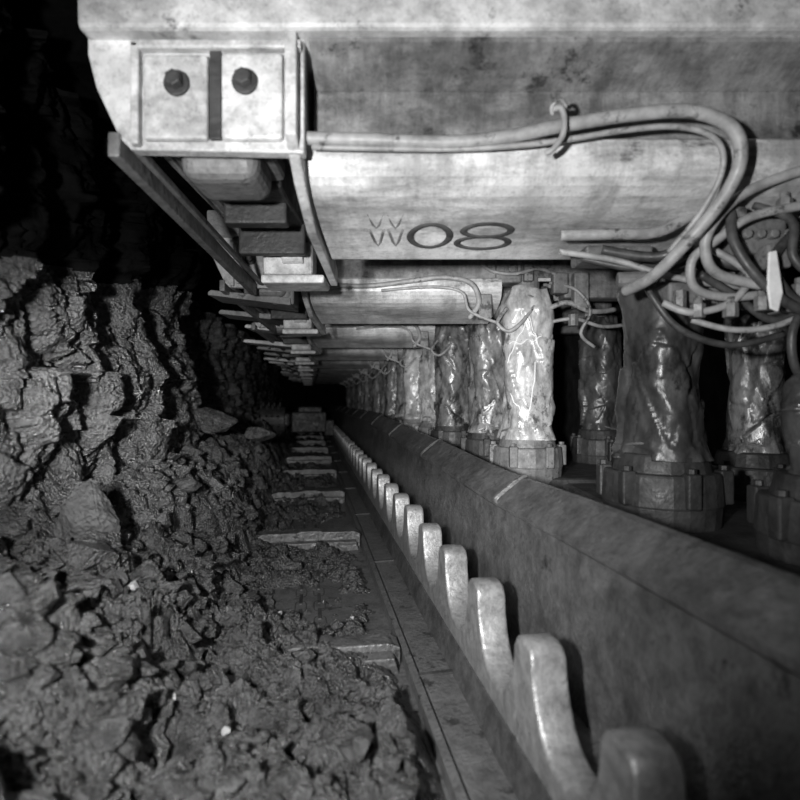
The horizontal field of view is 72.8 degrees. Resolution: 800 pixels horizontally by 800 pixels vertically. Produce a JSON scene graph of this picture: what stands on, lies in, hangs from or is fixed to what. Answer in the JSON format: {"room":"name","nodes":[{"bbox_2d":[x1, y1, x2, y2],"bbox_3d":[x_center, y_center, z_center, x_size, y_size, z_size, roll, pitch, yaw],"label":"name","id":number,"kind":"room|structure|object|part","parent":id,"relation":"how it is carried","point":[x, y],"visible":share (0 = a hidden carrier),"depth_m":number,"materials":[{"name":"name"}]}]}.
{"room":"underground passage","nodes":[
{"label":"underground passage","id":0,"kind":"room"},
{"bbox_2d":[0,0,282,556],"bbox_3d":[-3.343,-0.150,11.496,1.015,2.300,23.181,0,0,-10],"label":"wall","id":1,"kind":"structure","parent":0,"point":[106,350],"depth_m":2.52,"materials":[{"name":"black stone"}]},
{"bbox_2d":[193,407,237,433],"bbox_3d":[-1.731,0.189,5.017,0.457,0.254,0.308,0,0,-15],"label":"boulder","id":2,"kind":"object","parent":1,"relation":"attached to","point":[208,420],"visible":0.91,"depth_m":4.94,"materials":[{"name":"grey stone"}]},
{"bbox_2d":[5,0,277,361],"bbox_3d":[-0.638,-1.496,11.804,7.800,0.267,26.500,0,0,-9],"label":"ceiling","id":3,"kind":"structure","parent":0,"point":[65,48],"depth_m":2.60,"materials":[{"name":"black stone"}]},
{"bbox_2d":[0,406,445,799],"bbox_3d":[-2.691,0.669,11.502,2.350,1.304,22.874,0,0,-9],"label":"floor","id":4,"kind":"structure","parent":0,"point":[243,715],"depth_m":1.90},
{"bbox_2d":[52,478,120,540],"bbox_3d":[-1.271,0.475,2.194,0.233,0.312,0.177,0,0,27],"label":"boulder","id":5,"kind":"object","parent":4,"relation":"on","point":[87,506],"visible":0.69,"depth_m":2.14,"materials":[{"name":"grey stone"}]},
{"bbox_2d":[0,427,417,799],"bbox_3d":[-1.095,0.749,3.989,1.453,1.042,6.481,0,0,-9],"label":"rubble","id":6,"kind":"object","parent":4,"relation":"on","point":[24,642],"visible":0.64,"depth_m":1.60,"materials":[{"name":"grey stone"}]},
{"bbox_2d":[175,477,201,492],"bbox_3d":[-1.250,0.500,3.207,0.150,0.105,0.215,0,0,-13],"label":"boulder","id":7,"kind":"object","parent":6,"relation":"on","point":[187,484],"visible":0.98,"depth_m":3.14,"materials":[{"name":"grey stone"}]},
{"bbox_2d":[244,427,275,440],"bbox_3d":[-1.463,0.353,5.595,0.296,0.157,0.310,0,0,7],"label":"boulder","id":8,"kind":"object","parent":6,"relation":"on","point":[252,433],"visible":1,"depth_m":5.50,"materials":[{"name":"grey stone"}]},
{"bbox_2d":[118,580,353,736],"bbox_3d":[-0.711,0.915,3.315,0.983,0.656,3.956,0,0,0],"label":"fragments","id":9,"kind":"object","parent":4,"relation":"on","point":[225,731],"visible":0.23,"depth_m":1.66,"materials":[{"name":"white stone"}]},
{"bbox_2d":[280,368,345,411],"bbox_3d":[-2.561,-0.100,23.407,7.800,3.200,0.226,0,0,-9],"label":"wall","id":10,"kind":"structure","parent":0,"point":[294,394],"depth_m":23.16,"materials":[{"name":"black"}]},
{"bbox_2d":[552,270,799,427],"bbox_3d":[2.422,-0.100,12.312,0.236,3.200,26.500,0,0,-9],"label":"wall","id":11,"kind":"structure","parent":0,"point":[797,272],"depth_m":4.92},
{"bbox_3d":[-0.638,1.420,11.805,12.027,0.041,27.419,0,0,0],"label":"floor","id":12,"kind":"structure","parent":0,"visible":0},
{"bbox_2d":[288,379,349,406],"bbox_3d":[-1.966,0.040,20.309,4.246,2.560,2.001,0,0,0],"label":"support","id":13,"kind":"object","parent":12,"relation":"on","point":[300,381],"visible":0.09,"depth_m":19.73,"materials":[{"name":"paint"}]},
{"bbox_2d":[282,373,360,408],"bbox_3d":[-1.376,0.040,16.363,4.373,2.560,2.001,0,0,0],"label":"support","id":14,"kind":"object","parent":12,"relation":"on","point":[357,382],"visible":0.12,"depth_m":15.71,"materials":[{"name":"paint"}]},
{"bbox_2d":[289,377,354,407],"bbox_3d":[-1.652,0.040,18.336,4.272,2.560,2.001,0,0,0],"label":"support","id":15,"kind":"object","parent":12,"relation":"on","point":[351,383],"visible":0.09,"depth_m":17.75,"materials":[{"name":"paint"}]},
{"bbox_2d":[281,369,368,410],"bbox_3d":[-1.034,0.040,14.390,4.343,2.560,2.001,0,0,0],"label":"support","id":16,"kind":"object","parent":12,"relation":"on","point":[364,399],"visible":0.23,"depth_m":13.75,"materials":[{"name":"paint"}]},
{"bbox_2d":[277,364,380,412],"bbox_3d":[-0.652,0.040,12.417,4.234,2.560,2.001,0,0,0],"label":"support","id":17,"kind":"object","parent":12,"relation":"on","point":[373,381],"visible":0.2,"depth_m":11.67,"materials":[{"name":"paint"}]},
{"bbox_2d":[264,357,396,419],"bbox_3d":[-0.388,0.040,10.443,4.360,2.560,2.001,0,0,0],"label":"support","id":18,"kind":"object","parent":12,"relation":"on","point":[387,377],"visible":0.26,"depth_m":9.67,"materials":[{"name":"paint"}]},
{"bbox_3d":[-1.915,-0.825,10.403,0.645,0.550,1.880,0,0,0],"label":"canopy tip frame","id":19,"kind":"part","parent":18,"relation":"part of","materials":[{"name":"paint"}]},
{"bbox_2d":[257,334,421,429],"bbox_3d":[-0.025,0.040,8.470,4.288,2.560,2.001,0,0,0],"label":"support","id":20,"kind":"object","parent":12,"relation":"on","point":[408,409],"visible":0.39,"depth_m":7.67,"materials":[{"name":"paint"}]},
{"bbox_3d":[-1.859,-0.738,8.496,0.080,0.110,1.954,0,0,-3],"label":"tip rail","id":21,"kind":"part","parent":20,"relation":"part of","materials":[{"name":"metal"}]},
{"bbox_3d":[-1.589,-0.825,8.430,0.645,0.550,1.880,0,0,0],"label":"canopy tip frame","id":22,"kind":"part","parent":20,"relation":"part of","materials":[{"name":"paint"}]},
{"bbox_2d":[243,289,623,452],"bbox_3d":[0.260,0.040,6.497,4.371,2.560,2.001,0,0,0],"label":"support","id":23,"kind":"object","parent":12,"relation":"on","point":[443,381],"visible":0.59,"depth_m":5.74,"materials":[{"name":"paint"}]},
{"bbox_3d":[-1.532,-0.738,6.523,0.080,0.110,1.954,0,0,-3],"label":"tip rail","id":24,"kind":"part","parent":23,"relation":"part of","materials":[{"name":"metal"}]},
{"bbox_3d":[-1.262,-0.825,6.456,0.645,0.550,1.880,0,0,0],"label":"canopy tip frame","id":25,"kind":"part","parent":23,"relation":"part of","materials":[{"name":"paint"}]},
{"bbox_3d":[0.329,-1.020,6.476,3.835,0.440,1.940,0,0,0],"label":"canopy plate","id":26,"kind":"part","parent":23,"relation":"part of","materials":[{"name":"paint"}]},
{"bbox_3d":[0.508,-0.955,5.634,2.875,0.230,0.176,0,0,0],"label":"canopy web plate","id":27,"kind":"part","parent":23,"relation":"part of","materials":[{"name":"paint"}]},
{"bbox_2d":[78,0,799,576],"bbox_3d":[1.064,0.040,2.549,4.075,2.560,2.004,0,0,0],"label":"support","id":28,"kind":"object","parent":12,"relation":"on","point":[647,140],"visible":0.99,"depth_m":1.75,"materials":[{"name":"paint"}]},
{"bbox_3d":[-0.878,-0.738,2.576,0.080,0.110,1.954,0,0,-3],"label":"tip rail","id":29,"kind":"part","parent":28,"relation":"part of","materials":[{"name":"metal"}]},
{"bbox_3d":[-0.608,-0.825,2.510,0.645,0.550,1.880,0,0,0],"label":"canopy tip frame","id":30,"kind":"part","parent":28,"relation":"part of","materials":[{"name":"paint"}]},
{"bbox_3d":[0.983,-1.020,2.530,3.835,0.440,1.940,0,0,0],"label":"canopy plate","id":31,"kind":"part","parent":28,"relation":"part of","materials":[{"name":"paint"}]},
{"bbox_3d":[1.163,-0.955,1.688,2.875,0.230,0.176,0,0,0],"label":"canopy web plate","id":32,"kind":"part","parent":28,"relation":"part of","materials":[{"name":"paint"}]},
{"bbox_3d":[1.190,-0.378,1.725,0.049,0.193,0.010,0,0,0],"label":"tag plate","id":33,"kind":"part","parent":28,"relation":"part of","materials":[{"name":"paint"}]},
{"bbox_2d":[207,210,795,489],"bbox_3d":[0.601,0.040,4.524,4.344,2.560,2.001,0,0,0],"label":"support","id":34,"kind":"object","parent":12,"relation":"on","point":[507,308],"visible":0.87,"depth_m":3.74,"materials":[{"name":"paint"}]},
{"bbox_3d":[-1.205,-0.738,4.550,0.080,0.110,1.954,0,0,-3],"label":"tip rail","id":35,"kind":"part","parent":34,"relation":"part of","materials":[{"name":"metal"}]},
{"bbox_3d":[-0.934,-0.825,4.483,0.645,0.550,1.880,0,0,0],"label":"canopy tip frame","id":36,"kind":"part","parent":34,"relation":"part of","materials":[{"name":"paint"}]},
{"bbox_3d":[0.656,-1.020,4.503,3.835,0.440,1.940,0,0,0],"label":"canopy plate","id":37,"kind":"part","parent":34,"relation":"part of","materials":[{"name":"paint"}]},
{"bbox_3d":[0.836,-0.955,3.661,2.875,0.230,0.176,0,0,0],"label":"canopy web plate","id":38,"kind":"part","parent":34,"relation":"part of","materials":[{"name":"paint"}]},
{"bbox_2d":[213,405,799,799],"bbox_3d":[-1.503,0.751,10.521,1.455,1.178,20.750,0,0,-9],"label":"conveyor","id":39,"kind":"object","parent":12,"relation":"on","point":[541,641],"visible":0.68,"depth_m":1.60,"materials":[{"name":"metal"}]},
{"bbox_2d":[259,402,333,435],"bbox_3d":[-2.435,0.476,14.308,1.566,0.849,5.048,0,0,0],"label":"coal shearer","id":40,"kind":"object","parent":39,"relation":"on","point":[306,418],"visible":0.83,"depth_m":13.38,"materials":[{"name":"metal"}]},
{"bbox_3d":[-2.766,0.450,13.023,0.300,0.300,1.800,0,0,-9],"label":"ranging arm","id":41,"kind":"part","parent":40,"relation":"part of","materials":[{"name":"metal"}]},
{"bbox_3d":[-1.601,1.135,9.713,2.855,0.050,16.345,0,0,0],"label":"haul chain","id":42,"kind":"part","parent":39,"relation":"part of","materials":[{"name":"metal"}]}
]}

